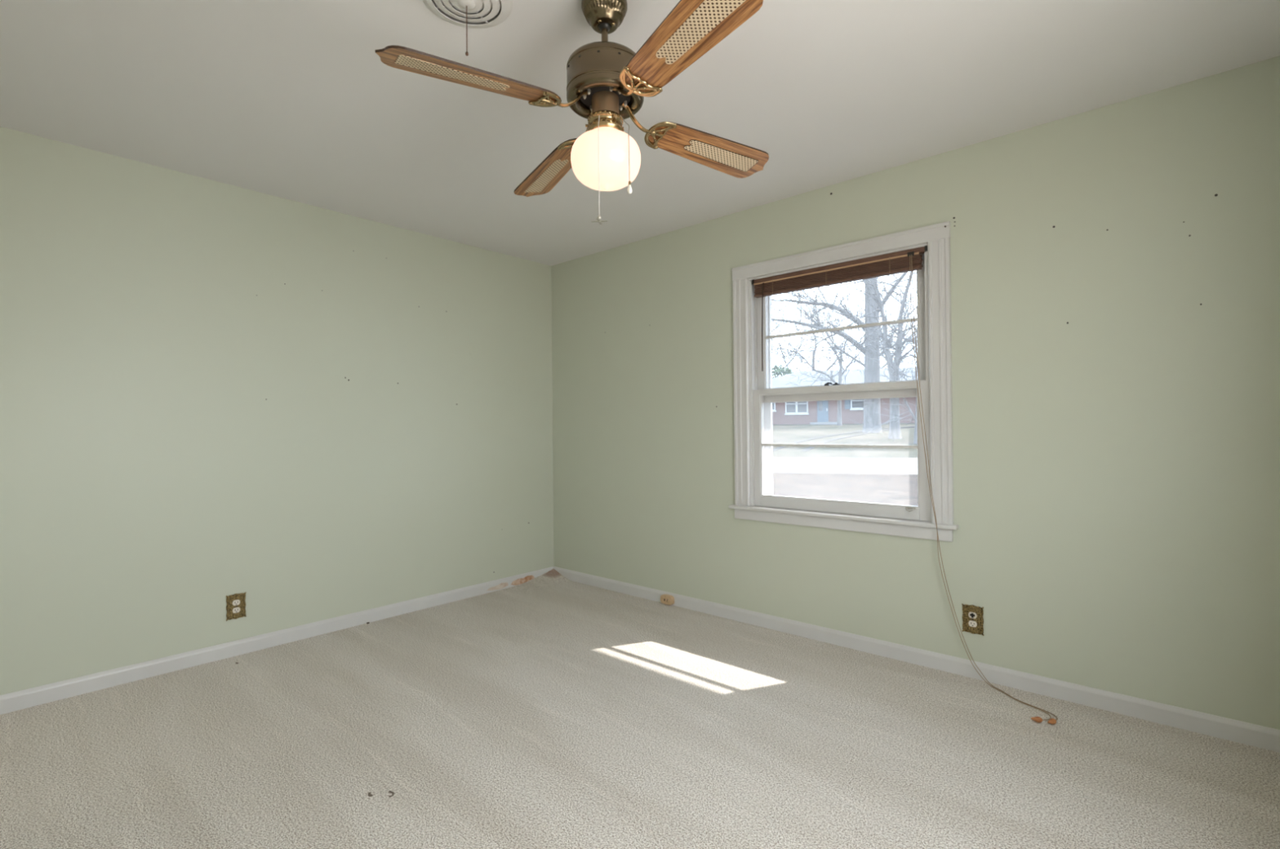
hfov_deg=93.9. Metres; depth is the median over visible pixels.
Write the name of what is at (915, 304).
bare tree
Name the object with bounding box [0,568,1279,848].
floor
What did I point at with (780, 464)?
street
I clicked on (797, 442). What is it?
path
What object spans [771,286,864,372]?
bare tree
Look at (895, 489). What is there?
road
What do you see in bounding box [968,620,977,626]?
receptacle
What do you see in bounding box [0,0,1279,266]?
ceiling
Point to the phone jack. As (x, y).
(667, 599)
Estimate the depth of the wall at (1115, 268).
2.55 m
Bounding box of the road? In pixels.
[773,472,918,506]
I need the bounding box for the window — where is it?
[728,221,959,542]
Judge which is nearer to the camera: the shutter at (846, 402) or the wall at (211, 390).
the wall at (211, 390)
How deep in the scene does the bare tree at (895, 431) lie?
28.53 m
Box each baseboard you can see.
[0,566,553,714]
[553,566,1279,752]
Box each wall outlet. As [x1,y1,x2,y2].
[226,591,246,621]
[961,603,983,635]
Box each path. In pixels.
[773,426,914,451]
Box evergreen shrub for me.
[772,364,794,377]
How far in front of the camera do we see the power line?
25.05 m
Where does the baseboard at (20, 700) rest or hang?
attached to the wall at (211, 390)
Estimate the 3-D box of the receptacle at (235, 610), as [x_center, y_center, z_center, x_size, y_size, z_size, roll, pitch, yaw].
[-2.091,0.962,3.094,0.005,0.027,0.034,-1,0,42]
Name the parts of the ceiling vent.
bead chain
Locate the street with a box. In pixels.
[773,457,917,474]
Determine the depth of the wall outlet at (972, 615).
2.73 m
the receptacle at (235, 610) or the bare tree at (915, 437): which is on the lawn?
the bare tree at (915, 437)
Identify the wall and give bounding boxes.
[0,126,554,695]
[551,55,1279,729]
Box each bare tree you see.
[771,271,917,432]
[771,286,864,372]
[771,293,828,377]
[771,294,915,425]
[818,275,915,369]
[839,271,917,439]
[845,289,917,444]
[862,276,916,367]
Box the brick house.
[772,367,917,424]
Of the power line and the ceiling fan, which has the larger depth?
the power line
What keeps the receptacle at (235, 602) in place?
attached to the wall outlet at (236, 603)
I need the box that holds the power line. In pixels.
[771,342,917,352]
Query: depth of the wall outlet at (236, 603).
3.09 m
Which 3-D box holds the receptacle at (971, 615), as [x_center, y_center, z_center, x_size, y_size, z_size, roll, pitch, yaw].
[1.522,0.873,2.732,0.034,0.027,0.005,-1,0,42]
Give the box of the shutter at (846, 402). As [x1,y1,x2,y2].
[844,400,850,408]
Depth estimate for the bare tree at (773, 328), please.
56.78 m
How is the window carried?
in the wall at (1115, 268)
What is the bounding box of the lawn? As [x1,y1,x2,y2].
[772,422,917,457]
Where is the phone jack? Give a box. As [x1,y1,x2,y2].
[660,594,674,604]
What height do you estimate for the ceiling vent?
0.174 m
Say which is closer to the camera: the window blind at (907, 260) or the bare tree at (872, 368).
the window blind at (907, 260)
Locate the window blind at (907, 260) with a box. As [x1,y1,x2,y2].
[751,245,1057,724]
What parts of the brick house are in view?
pane, pane, door, pane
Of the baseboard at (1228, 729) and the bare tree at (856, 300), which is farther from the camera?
the bare tree at (856, 300)
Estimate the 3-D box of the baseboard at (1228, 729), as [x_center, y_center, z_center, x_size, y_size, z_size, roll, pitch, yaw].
[0.833,1.131,3.344,4.050,0.076,0.013,-1,0,42]
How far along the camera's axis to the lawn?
28.37 m
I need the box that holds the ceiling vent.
[422,0,512,56]
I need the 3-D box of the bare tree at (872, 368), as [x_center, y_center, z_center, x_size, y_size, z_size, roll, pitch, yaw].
[10.975,-6.681,30.982,9.910,14.679,13.303,0,0,-35]
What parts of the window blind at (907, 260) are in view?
rail, pull cord, pull cord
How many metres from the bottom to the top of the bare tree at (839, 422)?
8.824 m
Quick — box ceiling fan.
[374,0,768,224]
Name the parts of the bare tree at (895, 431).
crown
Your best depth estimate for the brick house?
40.38 m
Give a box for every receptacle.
[232,600,239,605]
[232,607,239,613]
[968,612,977,618]
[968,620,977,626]
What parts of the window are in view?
casing, storm frame, sash, casing, sash, casing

